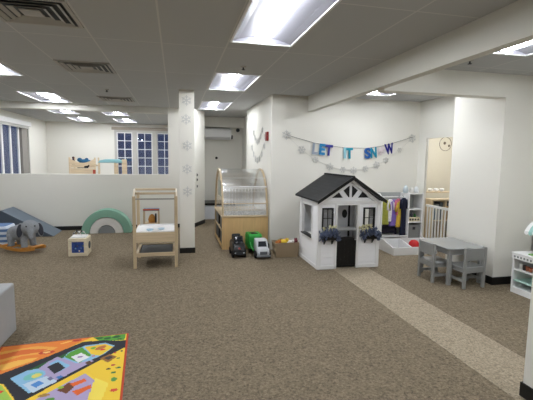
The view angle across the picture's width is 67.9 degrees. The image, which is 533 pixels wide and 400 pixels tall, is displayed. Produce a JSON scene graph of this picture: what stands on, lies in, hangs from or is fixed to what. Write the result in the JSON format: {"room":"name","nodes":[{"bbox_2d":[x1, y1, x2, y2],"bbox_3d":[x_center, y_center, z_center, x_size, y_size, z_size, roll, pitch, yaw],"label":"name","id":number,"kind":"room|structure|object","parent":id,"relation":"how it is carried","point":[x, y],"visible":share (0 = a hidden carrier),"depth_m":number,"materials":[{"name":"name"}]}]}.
{"room":"children's room","nodes":[
{"label":"children's room","id":0,"kind":"room"},
{"bbox_2d":[0,109,47,173],"bbox_3d":[-5.370,-0.317,4.769,0.200,2.670,16.700,-1,6,-13],"label":"wall","id":1,"kind":"structure","parent":0,"point":[37,132],"depth_m":11.90,"materials":[{"name":"white paint"}]},
{"bbox_2d":[0,124,30,173],"bbox_3d":[-6.539,-1.324,10.066,0.140,1.480,2.500,-1,6,-13],"label":"window","id":2,"kind":"structure","parent":1,"relation":"in","point":[22,134],"depth_m":10.79,"materials":[{"name":"grey"}]},
{"bbox_2d":[0,115,31,128],"bbox_3d":[-6.418,-1.960,9.962,0.100,0.190,2.580,-1,6,-13],"label":"roller blind","id":3,"kind":"object","parent":2,"relation":"attached to","point":[4,120],"visible":1,"depth_m":10.08,"materials":[{"name":"white fabric"}]},
{"bbox_2d":[0,108,204,229],"bbox_3d":[-3.892,-0.787,9.393,4.750,2.670,1.895,-1,6,-13],"label":"wall","id":4,"kind":"structure","parent":0,"point":[54,199],"depth_m":8.58,"materials":[{"name":"white paint"}]},
{"bbox_2d":[0,101,167,113],"bbox_3d":[-4.096,-1.956,8.349,3.910,0.130,0.180,-1,6,-13],"label":"beam","id":5,"kind":"structure","parent":4,"relation":"attached to","point":[3,104],"depth_m":8.32,"materials":[{"name":"white paint"}]},
{"bbox_2d":[195,219,204,226],"bbox_3d":[-1.574,0.545,9.382,0.016,0.090,0.608,2,6,13],"label":"baseboard","id":6,"kind":"structure","parent":4,"relation":"attached to","point":[202,221],"depth_m":9.33,"materials":[{"name":"black plastic"}]},
{"bbox_2d":[205,116,243,127],"bbox_3d":[-1.163,-2.091,10.684,1.170,0.270,0.230,-1,6,-13],"label":"trim","id":7,"kind":"structure","parent":4,"relation":"attached to","point":[214,122],"depth_m":10.58,"materials":[{"name":"white paint"}]},
{"bbox_2d":[46,121,167,173],"bbox_3d":[-4.973,-1.236,13.478,4.870,2.670,0.200,-1,6,-13],"label":"wall","id":8,"kind":"structure","parent":0,"point":[64,140],"depth_m":13.03,"materials":[{"name":"white paint"}]},
{"bbox_2d":[111,127,167,173],"bbox_3d":[-4.168,-1.467,13.535,2.070,1.980,0.200,-1,6,-13],"label":"window","id":9,"kind":"structure","parent":8,"relation":"in","point":[134,131],"depth_m":13.46,"materials":[{"name":"grey"}]},
{"bbox_2d":[179,89,194,247],"bbox_3d":[-1.327,-0.453,6.600,0.240,2.670,0.240,-1,6,-13],"label":"wall column","id":10,"kind":"structure","parent":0,"point":[186,132],"depth_m":6.48,"materials":[{"name":"white paint"}]},
{"bbox_2d":[181,115,190,124],"bbox_3d":[-1.297,-1.300,6.387,0.154,0.170,0.007,-1,6,-13],"label":"snowflake","id":11,"kind":"object","parent":10,"relation":"attached to","point":[184,115],"visible":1,"depth_m":6.38,"materials":[{"name":"silver metal"}]},
{"bbox_2d":[182,95,190,105],"bbox_3d":[-1.283,-1.599,6.357,0.154,0.170,0.007,-1,6,-13],"label":"snowflake","id":12,"kind":"object","parent":10,"relation":"attached to","point":[186,96],"visible":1,"depth_m":6.36,"materials":[{"name":"silver metal"}]},
{"bbox_2d":[182,165,191,172],"bbox_3d":[-1.299,-0.505,6.473,0.154,0.170,0.007,-1,6,-13],"label":"snowflake","id":13,"kind":"object","parent":10,"relation":"attached to","point":[185,165],"visible":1,"depth_m":6.47,"materials":[{"name":"grey paper"}]},
{"bbox_2d":[180,247,194,252],"bbox_3d":[-1.346,0.829,6.736,0.256,0.090,0.256,-1,6,-13],"label":"baseboard","id":14,"kind":"structure","parent":10,"relation":"attached to","point":[182,250],"depth_m":6.61,"materials":[{"name":"black plastic"}]},
{"bbox_2d":[183,140,191,150],"bbox_3d":[-1.289,-0.883,6.434,0.154,0.170,0.007,-1,6,-13],"label":"snowflake","id":15,"kind":"object","parent":10,"relation":"attached to","point":[187,146],"visible":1,"depth_m":6.43,"materials":[{"name":"silver metal"}]},
{"bbox_2d":[183,186,191,196],"bbox_3d":[-1.300,-0.137,6.514,0.154,0.170,0.007,-1,6,-13],"label":"snowflake","id":16,"kind":"object","parent":10,"relation":"attached to","point":[187,188],"visible":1,"depth_m":6.51,"materials":[{"name":"silver metal"}]},
{"bbox_2d":[205,127,241,205],"bbox_3d":[-1.553,-1.083,12.500,1.840,2.670,3.250,-1,6,-13],"label":"wall","id":17,"kind":"structure","parent":0,"point":[228,152],"depth_m":10.93,"materials":[{"name":"white paint"}]},
{"bbox_2d":[205,128,232,139],"bbox_3d":[-1.284,-1.780,10.686,0.770,0.310,0.238,-1,6,-13],"label":"air conditioner","id":18,"kind":"object","parent":17,"relation":"attached to","point":[210,133],"visible":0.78,"depth_m":10.58,"materials":[{"name":"white plastic"}]},
{"bbox_2d":[242,94,285,248],"bbox_3d":[-0.206,-0.688,8.957,0.400,2.670,4.300,-1,6,-13],"label":"wall","id":19,"kind":"structure","parent":0,"point":[269,114],"depth_m":7.00,"materials":[{"name":"white paint"}]},
{"bbox_2d":[251,143,264,163],"bbox_3d":[-0.184,-0.927,7.904,0.016,0.400,1.318,-1,6,-13],"label":"garland","id":20,"kind":"object","parent":19,"relation":"attached to","point":[264,143],"visible":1,"depth_m":7.90,"materials":[{"name":"white paper"}]},
{"bbox_2d":[253,127,262,144],"bbox_3d":[-0.179,-1.260,7.869,0.016,0.330,0.968,-1,6,-13],"label":"garland","id":21,"kind":"object","parent":19,"relation":"attached to","point":[255,138],"visible":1,"depth_m":7.88,"materials":[{"name":"white paper"}]},
{"bbox_2d":[265,132,268,140],"bbox_3d":[-0.001,-1.127,7.017,0.055,0.160,0.120,-1,6,-13],"label":"fire alarm","id":22,"kind":"object","parent":19,"relation":"attached to","point":[266,133],"visible":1,"depth_m":6.96,"materials":[{"name":"red plastic"}]},
{"bbox_2d":[0,219,529,399],"bbox_3d":[-0.058,1.007,6.133,11.400,0.100,17.300,-1,6,-13],"label":"floor","id":23,"kind":"structure","parent":0,"point":[214,325],"depth_m":3.90,"materials":[{"name":"brown carpet"}]},
{"bbox_2d":[0,283,15,346],"bbox_3d":[-2.618,1.024,3.019,0.920,0.450,1.000,-1,6,-13],"label":"foam block","id":24,"kind":"object","parent":23,"relation":"on","point":[7,297],"visible":1,"depth_m":3.43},
{"bbox_2d":[0,223,15,244],"bbox_3d":[-4.953,0.618,6.912,0.910,0.370,0.430,-1,6,-13],"label":"striped cushion","id":25,"kind":"object","parent":23,"relation":"on","point":[4,227],"visible":0.54,"depth_m":6.80,"materials":[{"name":"blue fabric"}]},
{"bbox_2d":[0,220,45,251],"bbox_3d":[-4.065,0.573,6.571,0.720,0.520,0.328,3,6,17],"label":"elephant rocker","id":26,"kind":"object","parent":23,"relation":"on","point":[26,230],"visible":1,"depth_m":6.47,"materials":[{"name":"grey fabric"}]},
{"bbox_2d":[0,207,61,236],"bbox_3d":[-5.075,0.431,7.911,1.649,0.527,0.620,-1,6,-13],"label":"ramp","id":27,"kind":"object","parent":23,"relation":"on","point":[14,215],"visible":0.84,"depth_m":7.84,"materials":[{"name":"blue fabric"}]},
{"bbox_2d":[0,333,128,399],"bbox_3d":[-1.508,1.294,2.723,1.000,0.006,1.500,-1,6,-17],"label":"play mat","id":28,"kind":"object","parent":23,"relation":"on","point":[90,368],"visible":1,"depth_m":2.95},
{"bbox_2d":[68,230,90,256],"bbox_3d":[-3.027,0.677,6.433,0.290,0.409,0.327,-1,6,-13],"label":"cube","id":29,"kind":"object","parent":23,"relation":"on","point":[78,244],"visible":1,"depth_m":6.30,"materials":[{"name":"beige wood"}]},
{"bbox_2d":[68,157,99,173],"bbox_3d":[-5.234,-0.456,11.440,0.700,1.540,0.600,-1,6,-13],"label":"bed","id":30,"kind":"object","parent":23,"relation":"on","point":[75,167],"visible":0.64,"depth_m":11.11,"materials":[{"name":"brown wood"}]},
{"bbox_2d":[77,158,90,162],"bbox_3d":[-5.167,-1.104,11.332,0.454,0.205,0.179,-1,6,-13],"label":"dinosaur","id":31,"kind":"object","parent":30,"relation":"on","point":[80,160],"visible":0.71,"depth_m":11.25,"materials":[{"name":"blue plastic"}]},
{"bbox_2d":[98,225,114,232],"bbox_3d":[-3.347,0.594,8.346,0.319,0.160,0.300,-1,6,-13],"label":"arch","id":32,"kind":"object","parent":23,"relation":"on","point":[106,228],"visible":0.62,"depth_m":8.21,"materials":[{"name":"grey"}]},
{"bbox_2d":[81,208,132,233],"bbox_3d":[-3.345,0.430,8.329,0.979,0.490,0.300,-1,6,-13],"label":"arch","id":33,"kind":"object","parent":23,"relation":"on","point":[122,218],"visible":0.9,"depth_m":8.20,"materials":[{"name":"green plastic"}]},
{"bbox_2d":[90,217,123,233],"bbox_3d":[-3.346,0.512,8.337,0.649,0.325,0.300,-1,6,-13],"label":"arch","id":34,"kind":"object","parent":23,"relation":"on","point":[99,223],"visible":0.82,"depth_m":8.19,"materials":[{"name":"white"}]},
{"bbox_2d":[98,159,126,173],"bbox_3d":[-4.453,-0.438,11.570,0.780,1.500,0.500,-1,6,-13],"label":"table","id":35,"kind":"object","parent":23,"relation":"on","point":[123,161],"visible":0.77,"depth_m":11.32,"materials":[{"name":"brown wood"}]},
{"bbox_2d":[143,208,159,223],"bbox_3d":[-2.244,0.457,7.733,0.300,0.595,0.210,-1,6,-13],"label":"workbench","id":36,"kind":"object","parent":23,"relation":"on","point":[152,219],"visible":0.89,"depth_m":7.66,"materials":[{"name":"beige"}]},
{"bbox_2d":[132,188,177,268],"bbox_3d":[-1.659,0.380,5.976,0.620,1.135,0.680,-1,6,-13],"label":"table","id":37,"kind":"object","parent":23,"relation":"on","point":[144,239],"visible":1,"depth_m":5.72,"materials":[{"name":"brown wood"}]},
{"bbox_2d":[136,223,174,232],"bbox_3d":[-1.660,0.479,5.986,0.560,0.135,0.640,-1,6,-13],"label":"tray","id":38,"kind":"object","parent":37,"relation":"on","point":[141,228],"depth_m":6.02,"materials":[{"name":"white plastic"}]},
{"bbox_2d":[140,244,172,252],"bbox_3d":[-1.663,0.751,6.010,0.470,0.020,0.610,-1,6,-13],"label":"shelf","id":39,"kind":"object","parent":37,"relation":"attached to","point":[144,248],"depth_m":6.03,"materials":[{"name":"grey"}]},
{"bbox_2d":[205,200,234,218],"bbox_3d":[-1.294,0.252,10.616,0.820,0.420,0.760,-1,6,-13],"label":"base cabinet","id":40,"kind":"object","parent":23,"relation":"on","point":[209,204],"visible":0.4,"depth_m":10.23,"materials":[{"name":"grey wood"}]},
{"bbox_2d":[229,233,245,257],"bbox_3d":[-0.477,0.744,6.510,0.229,0.333,0.488,-1,6,-13],"label":"toy car","id":41,"kind":"object","parent":23,"relation":"on","point":[237,246],"visible":1,"depth_m":6.36,"materials":[{"name":"black plastic"}]},
{"bbox_2d":[214,168,267,249],"bbox_3d":[-0.515,0.099,7.523,0.825,1.400,1.310,-1,6,-13],"label":"greenhouse","id":42,"kind":"object","parent":23,"relation":"on","point":[241,220],"visible":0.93,"depth_m":6.95,"materials":[{"name":"brown wood"}]},
{"bbox_2d":[216,223,219,237],"bbox_3d":[-0.816,0.582,7.842,0.310,0.240,0.440,-1,6,-13],"label":"storage bin","id":43,"kind":"object","parent":42,"relation":"on","point":[217,227],"visible":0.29,"depth_m":7.79,"materials":[{"name":"grey plastic"}]},
{"bbox_2d":[216,211,219,223],"bbox_3d":[-0.812,0.317,7.814,0.310,0.232,0.440,-1,6,-13],"label":"storage bin","id":44,"kind":"object","parent":42,"relation":"on","point":[217,213],"visible":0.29,"depth_m":7.68,"materials":[{"name":"black plastic"}]},
{"bbox_2d":[214,206,267,216],"bbox_3d":[-0.516,0.213,7.535,0.825,0.030,1.310,-1,6,-13],"label":"countertop","id":45,"kind":"structure","parent":42,"relation":"on","point":[219,208],"depth_m":7.55,"materials":[{"name":"white wood"}]},
{"bbox_2d":[245,231,270,257],"bbox_3d":[-0.146,0.739,6.592,0.313,0.335,0.735,-1,6,-13],"label":"toy truck","id":46,"kind":"object","parent":23,"relation":"on","point":[254,241],"visible":1,"depth_m":6.40,"materials":[{"name":"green plastic"}]},
{"bbox_2d":[271,239,298,257],"bbox_3d":[0.307,0.799,6.524,0.406,0.243,0.261,-1,6,-13],"label":"box","id":47,"kind":"object","parent":23,"relation":"on","point":[279,249],"visible":0.81,"depth_m":6.42,"materials":[{"name":"beige wood"}]},
{"bbox_2d":[281,238,288,242],"bbox_3d":[0.274,0.678,6.472,0.195,0.124,0.118,-1,6,-13],"label":"plush toy","id":48,"kind":"object","parent":47,"relation":"in","point":[286,240],"visible":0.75,"depth_m":6.44,"materials":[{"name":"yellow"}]},
{"bbox_2d":[295,173,386,269],"bbox_3d":[1.116,0.281,6.197,1.060,1.365,1.185,-1,6,-13],"label":"playhouse","id":49,"kind":"object","parent":23,"relation":"on","point":[333,230],"visible":1,"depth_m":5.82,"materials":[{"name":"white wood"}]},
{"bbox_2d":[342,209,346,217],"bbox_3d":[1.310,0.229,6.646,0.090,0.144,0.010,-1,6,-13],"label":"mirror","id":50,"kind":"object","parent":49,"relation":"attached to","point":[344,211],"depth_m":6.64,"materials":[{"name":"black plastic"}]},
{"bbox_2d":[337,226,355,230],"bbox_3d":[1.282,0.471,6.532,0.420,0.020,0.270,-1,6,-13],"label":"countertop","id":51,"kind":"structure","parent":49,"relation":"on","point":[346,228],"depth_m":6.48,"materials":[{"name":"white paint"}]},
{"bbox_2d":[376,192,436,255],"bbox_3d":[2.460,0.392,7.054,0.830,1.001,0.765,-1,6,-13],"label":"shelf","id":52,"kind":"object","parent":23,"relation":"on","point":[396,244],"visible":0.56,"depth_m":7.17,"materials":[{"name":"white paint"}]},
{"bbox_2d":[382,200,390,224],"bbox_3d":[2.144,0.179,7.192,0.227,0.528,0.087,-1,6,-13],"label":"costume","id":53,"kind":"object","parent":52,"relation":"hanging from","point":[384,211],"visible":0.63,"depth_m":7.16,"materials":[{"name":"green"}]},
{"bbox_2d":[381,195,396,233],"bbox_3d":[2.236,0.271,7.286,0.353,0.729,0.087,-1,6,-13],"label":"costume","id":54,"kind":"object","parent":52,"relation":"hanging from","point":[385,228],"visible":0.56,"depth_m":7.28,"materials":[{"name":"black fabric"}]},
{"bbox_2d":[387,199,394,221],"bbox_3d":[2.247,0.153,7.213,0.173,0.478,0.087,-1,6,-13],"label":"costume","id":55,"kind":"object","parent":52,"relation":"hanging from","point":[389,200],"visible":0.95,"depth_m":7.18,"materials":[{"name":"grey fabric"}]},
{"bbox_2d":[388,199,395,226],"bbox_3d":[2.315,0.199,7.229,0.216,0.570,0.101,-1,6,-13],"label":"costume","id":56,"kind":"object","parent":52,"relation":"hanging from","point":[392,223],"visible":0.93,"depth_m":7.21,"materials":[{"name":"purple fabric"}]},
{"bbox_2d":[394,196,399,214],"bbox_3d":[2.398,0.094,7.221,0.162,0.358,0.087,-1,6,-13],"label":"costume","id":57,"kind":"object","parent":52,"relation":"hanging from","point":[397,200],"visible":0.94,"depth_m":7.18,"materials":[{"name":"pink fabric"}]},
{"bbox_2d":[395,195,400,226],"bbox_3d":[2.418,0.204,7.227,0.184,0.578,0.087,-1,6,-13],"label":"costume","id":58,"kind":"object","parent":52,"relation":"hanging from","point":[398,217],"visible":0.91,"depth_m":7.20,"materials":[{"name":"yellow fabric"}]},
{"bbox_2d":[399,196,407,234],"bbox_3d":[2.484,0.312,7.213,0.173,0.788,0.087,-1,6,-13],"label":"costume","id":59,"kind":"object","parent":52,"relation":"hanging from","point":[403,202],"visible":0.94,"depth_m":7.18,"materials":[{"name":"blue"}]},
{"bbox_2d":[403,185,407,192],"bbox_3d":[2.548,-0.201,7.249,0.100,0.140,0.098,-1,6,-13],"label":"headpiece","id":60,"kind":"object","parent":52,"relation":"on","point":[405,189],"visible":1,"depth_m":7.22,"materials":[{"name":"grey plastic"}]},
{"bbox_2d":[408,223,419,237],"bbox_3d":[2.664,0.557,7.347,0.235,0.243,0.262,-1,6,-13],"label":"fabric bin","id":61,"kind":"object","parent":52,"relation":"on","point":[414,229],"visible":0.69,"depth_m":7.23,"materials":[{"name":"grey fabric"}]},
{"bbox_2d":[409,240,418,246],"bbox_3d":[2.579,0.787,6.931,0.220,0.185,0.220,-1,6,-13],"label":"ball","id":62,"kind":"object","parent":52,"relation":"on","point":[413,243],"visible":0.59,"depth_m":6.87,"materials":[{"name":"red plastic"}]},
{"bbox_2d":[409,217,419,221],"bbox_3d":[2.681,0.348,7.286,0.225,0.073,0.144,-1,6,-13],"label":"toy box","id":63,"kind":"object","parent":52,"relation":"on","point":[410,218],"visible":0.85,"depth_m":7.22,"materials":[{"name":"beige"}]},
{"bbox_2d":[333,266,525,399],"bbox_3d":[2.065,1.404,2.201,0.540,0.006,8.050,-1,6,-13],"label":"carpet strip","id":64,"kind":"object","parent":23,"relation":"on","point":[504,368],"depth_m":3.70,"materials":[{"name":"beige carpet"}]},
{"bbox_2d":[417,239,451,282],"bbox_3d":[2.287,0.812,5.360,0.310,0.520,0.340,-1,6,-13],"label":"chair","id":65,"kind":"object","parent":23,"relation":"on","point":[434,261],"visible":0.87,"depth_m":5.29,"materials":[{"name":"grey paint"}]},
{"bbox_2d":[423,191,448,237],"bbox_3d":[3.526,0.330,7.862,0.870,0.985,0.400,-1,6,-13],"label":"wooden shelf","id":66,"kind":"object","parent":23,"relation":"on","point":[430,201],"visible":0.23,"depth_m":7.71,"materials":[{"name":"brown wood"}]},
{"bbox_2d":[434,201,442,219],"bbox_3d":[3.350,0.203,7.730,0.050,0.340,0.190,-1,6,-13],"label":"book","id":67,"kind":"object","parent":66,"relation":"on","point":[435,202],"visible":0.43,"depth_m":7.64,"materials":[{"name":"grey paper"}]},
{"bbox_2d":[420,237,483,284],"bbox_3d":[2.515,0.824,5.440,0.570,0.485,0.690,-1,6,-13],"label":"table","id":68,"kind":"object","parent":23,"relation":"on","point":[450,246],"visible":0.66,"depth_m":5.20,"materials":[{"name":"grey wood"}]},
{"bbox_2d":[451,247,486,288],"bbox_3d":[2.578,0.842,5.116,0.340,0.520,0.310,-1,6,-17],"label":"chair","id":69,"kind":"object","parent":23,"relation":"on","point":[466,267],"visible":0.85,"depth_m":4.99,"materials":[{"name":"grey paint"}]},
{"bbox_2d":[510,222,532,298],"bbox_3d":[3.325,0.726,4.413,0.405,0.920,1.040,-1,6,-13],"label":"toy kitchen","id":70,"kind":"object","parent":23,"relation":"on","point":[521,280],"visible":1,"depth_m":4.83,"materials":[{"name":"white paint"}]},
{"bbox_2d":[513,278,531,286],"bbox_3d":[3.327,1.032,4.447,0.368,0.014,0.980,-1,6,-13],"label":"shelf","id":71,"kind":"object","parent":70,"relation":"attached to","point":[527,281],"depth_m":4.83,"materials":[{"name":"teal"}]},
{"bbox_2d":[512,251,532,258],"bbox_3d":[3.326,0.696,4.410,0.405,0.020,1.040,-1,6,-13],"label":"countertop","id":72,"kind":"structure","parent":70,"relation":"on","point":[522,253],"depth_m":4.78,"materials":[{"name":"white paint"}]},
{"bbox_2d":[514,267,532,274],"bbox_3d":[3.329,0.898,4.433,0.368,0.014,0.980,-1,6,-13],"label":"shelf","id":73,"kind":"object","parent":70,"relation":"attached to","point":[516,269],"depth_m":4.80,"materials":[{"name":"white paint"}]},
{"bbox_2d":[0,0,532,124],"bbox_3d":[0.030,-1.718,5.855,11.300,0.040,17.300,-1,6,-13],"label":"ceiling","id":74,"kind":"structure","parent":0,"point":[156,49],"depth_m":4.04,"materials":[{"name":"tile"}]},
{"bbox_2d":[0,63,23,75],"bbox_3d":[-3.451,-1.656,4.707,0.600,0.076,1.290,-1,6,-13],"label":"ceiling light","id":75,"kind":"object","parent":74,"relation":"attached to","point":[4,70],"visible":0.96,"depth_m":5.30,"materials":[{"name":"white"}]},
{"bbox_2d":[0,0,83,28],"bbox_3d":[-1.759,-1.407,2.971,0.600,0.020,0.600,-1,6,-13],"label":"ceiling vent","id":76,"kind":"object","parent":74,"relation":"in","point":[58,13],"visible":1,"depth_m":2.99,"materials":[{"name":"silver metal"}]},
{"bbox_2d":[16,91,72,102],"bbox_3d":[-4.117,-1.955,7.431,0.600,0.076,1.290,-1,6,-13],"label":"ceiling light","id":77,"kind":"object","parent":74,"relation":"attached to","point":[40,96],"visible":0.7,"depth_m":7.54,"materials":[{"name":"white plastic"}]},
{"bbox_2d":[38,93,59,101],"bbox_3d":[-4.117,-1.950,7.431,0.120,0.045,1.230,-1,6,-13],"label":"diffuser","id":78,"kind":"object","parent":77,"relation":"attached to","point":[53,98],"depth_m":7.56,"materials":[{"name":"white plastic"}]},
{"bbox_2d":[48,110,79,113],"bbox_3d":[-4.984,-2.197,9.599,0.600,0.076,1.290,-1,6,-13],"label":"ceiling light","id":79,"kind":"object","parent":74,"relation":"attached to","point":[53,111],"visible":0.45,"depth_m":10.12,"materials":[{"name":"white plastic"}]},
{"bbox_2d":[67,117,96,121],"bbox_3d":[-5.484,-2.436,11.780,0.600,0.076,1.290,-1,6,-13],"label":"ceiling light","id":80,"kind":"object","parent":74,"relation":"attached to","point":[73,118],"visible":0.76,"depth_m":11.99,"materials":[{"name":"white plastic"}]},
{"bbox_2d":[53,59,116,73],"bbox_3d":[-2.184,-1.610,4.822,0.600,0.020,0.600,-1,6,-13],"label":"ceiling vent","id":81,"kind":"object","parent":74,"relation":"in","point":[69,66],"visible":1,"depth_m":4.78,"materials":[{"name":"grey metal"}]},
{"bbox_2d":[97,96,134,101],"bbox_3d":[-2.839,-1.903,7.498,0.600,0.020,0.600,-1,6,-13],"label":"ceiling vent","id":82,"kind":"object","parent":74,"relation":"in","point":[103,98],"visible":1,"depth_m":7.46,"materials":[{"name":"grey metal"}]},
{"bbox_2d":[102,112,129,115],"bbox_3d":[-3.785,-2.209,9.873,0.600,0.076,1.290,-1,6,-13],"label":"ceiling light","id":83,"kind":"object","parent":74,"relation":"attached to","point":[105,113],"visible":0.41,"depth_m":10.41,"materials":[{"name":"white plastic"}]},
{"bbox_2d":[112,118,137,122],"bbox_3d":[-4.285,-2.448,12.054,0.600,0.076,1.290,-1,6,-13],"label":"ceiling light","id":84,"kind":"object","parent":74,"relation":"attached to","point":[115,119],"visible":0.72,"depth_m":12.32,"materials":[{"name":"white plastic"}]},
{"bbox_2d":[198,101,232,109],"bbox_3d":[-1.094,-2.003,8.295,0.600,0.076,1.290,-1,6,-13],"label":"ceiling light","id":85,"kind":"object","parent":74,"relation":"attached to","point":[207,105],"visible":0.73,"depth_m":8.45,"materials":[{"name":"white plastic"}]},
{"bbox_2d":[209,102,217,108],"bbox_3d":[-1.094,-1.998,8.296,0.120,0.045,1.230,-1,6,-13],"label":"diffuser","id":86,"kind":"object","parent":85,"relation":"attached to","point":[212,105],"depth_m":8.45,"materials":[{"name":"white plastic"}]},
{"bbox_2d":[207,72,261,90],"bbox_3d":[-0.498,-1.718,5.698,0.600,0.076,1.290,-1,6,-13],"label":"ceiling light","id":87,"kind":"object","parent":74,"relation":"attached to","point":[220,81],"visible":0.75,"depth_m":5.74,"materials":[{"name":"white"}]},
{"bbox_2d":[223,74,239,88],"bbox_3d":[-0.498,-1.714,5.698,0.120,0.045,1.230,-1,6,-13],"label":"diffuser","id":88,"kind":"object","parent":87,"relation":"attached to","point":[231,79],"depth_m":5.72,"materials":[{"name":"white plastic"}]},
{"bbox_2d":[230,0,341,46],"bbox_3d":[0.096,-1.435,3.110,0.600,0.076,1.290,-1,6,-13],"label":"ceiling light","id":89,"kind":"object","parent":74,"relation":"attached to","point":[284,23],"visible":0.99,"depth_m":3.17,"materials":[{"name":"white paint"}]},
{"bbox_2d":[256,0,298,41],"bbox_3d":[0.096,-1.431,3.111,0.120,0.045,1.230,-1,6,-13],"label":"diffuser","id":90,"kind":"object","parent":89,"relation":"attached to","point":[281,9],"depth_m":3.13,"materials":[{"name":"white plastic"}]},
{"bbox_2d":[366,91,394,95],"bbox_3d":[1.906,-1.711,5.951,0.600,0.076,1.290,-1,6,-13],"label":"ceiling light","id":91,"kind":"object","parent":74,"relation":"attached to","point":[375,92],"visible":0.2,"depth_m":6.56,"materials":[{"name":"white plastic"}]},
{"bbox_2d":[308,0,532,111],"bbox_3d":[1.273,-1.421,4.651,0.100,0.260,4.550,-1,6,-13],"label":"beam","id":92,"kind":"structure","parent":74,"relation":"attached to","point":[511,25],"depth_m":3.37,"materials":[{"name":"white paint"}]},
{"bbox_2d":[492,40,532,56],"bbox_3d":[2.487,-1.424,3.330,0.600,0.076,1.290,-1,6,-13],"label":"ceiling light","id":93,"kind":"object","parent":74,"relation":"attached to","point":[525,49],"visible":0.55,"depth_m":3.92,"materials":[{"name":"white"}]},
{"bbox_2d":[501,40,532,51],"bbox_3d":[2.487,-1.419,3.330,0.120,0.045,1.230,-1,6,-13],"label":"diffuser","id":94,"kind":"object","parent":93,"relation":"attached to","point":[530,42],"depth_m":3.75,"materials":[{"name":"white plastic"}]},
{"bbox_2d":[284,95,420,241],"bbox_3d":[1.624,-0.483,7.285,2.720,2.670,0.200,-1,6,-13],"label":"wall","id":95,"kind":"structure","parent":0,"point":[359,125],"depth_m":7.08,"materials":[{"name":"white paint"}]},
{"bbox_2d":[282,130,415,173],"bbox_3d":[1.518,-0.840,7.104,2.575,0.755,0.011,-1,6,-13],"label":"garland","id":96,"kind":"object","parent":95,"relation":"attached to","point":[286,131],"visible":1,"depth_m":7.14,"materials":[{"name":"grey paper"}]},
{"bbox_2d":[288,135,411,158],"bbox_3d":[1.522,-0.947,7.085,2.422,0.417,0.014,-1,6,-13],"label":"banner","id":97,"kind":"object","parent":95,"relation":"attached to","point":[370,149],"visible":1,"depth_m":7.09,"materials":[{"name":"blue paper"}]},
{"bbox_2d":[416,96,532,250],"bbox_3d":[4.784,-0.106,4.156,2.320,2.670,10.950,-1,6,-13],"label":"wall","id":98,"kind":"structure","parent":0,"point":[436,115],"depth_m":7.31,"materials":[{"name":"white paint"}]},
{"bbox_2d":[425,204,447,237],"bbox_3d":[3.081,0.518,6.743,0.030,0.755,1.230,-1,6,-13],"label":"safety gate","id":99,"kind":"object","parent":98,"relation":"attached to","point":[427,205],"visible":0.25,"depth_m":7.03,"materials":[{"name":"white wood"}]},
{"bbox_2d":[377,69,532,98],"bbox_3d":[2.436,-1.416,4.856,2.260,0.280,0.170,-1,6,-13],"label":"beam","id":100,"kind":"structure","parent":98,"relation":"attached to","point":[449,83],"depth_m":4.78,"materials":[{"name":"white paint"}]},
{"bbox_2d":[445,97,532,276],"bbox_3d":[3.129,-0.276,5.532,0.570,2.670,0.930,-1,6,-13],"label":"wall","id":101,"kind":"structure","parent":0,"point":[491,191],"depth_m":5.17,"materials":[{"name":"white paint"}]},
{"bbox_2d":[453,269,510,284],"bbox_3d":[3.120,1.003,5.662,0.615,0.100,0.945,-1,6,-13],"label":"baseboard","id":102,"kind":"structure","parent":101,"relation":"attached to","point":[506,279],"depth_m":5.18,"materials":[{"name":"black plastic"}]},
{"bbox_2d":[523,275,532,388],"bbox_3d":[2.341,0.262,0.360,0.120,2.670,4.600,-1,6,-13],"label":"wall","id":103,"kind":"structure","parent":0,"point":[528,369],"depth_m":2.65,"materials":[{"name":"white paint"}]},
{"bbox_2d":[519,381,532,399],"bbox_3d":[2.316,1.539,0.500,0.132,0.100,4.612,-1,6,-13],"label":"baseboard","id":104,"kind":"structure","parent":103,"relation":"attached to","point":[525,391],"depth_m":2.67,"materials":[{"name":"black plastic"}]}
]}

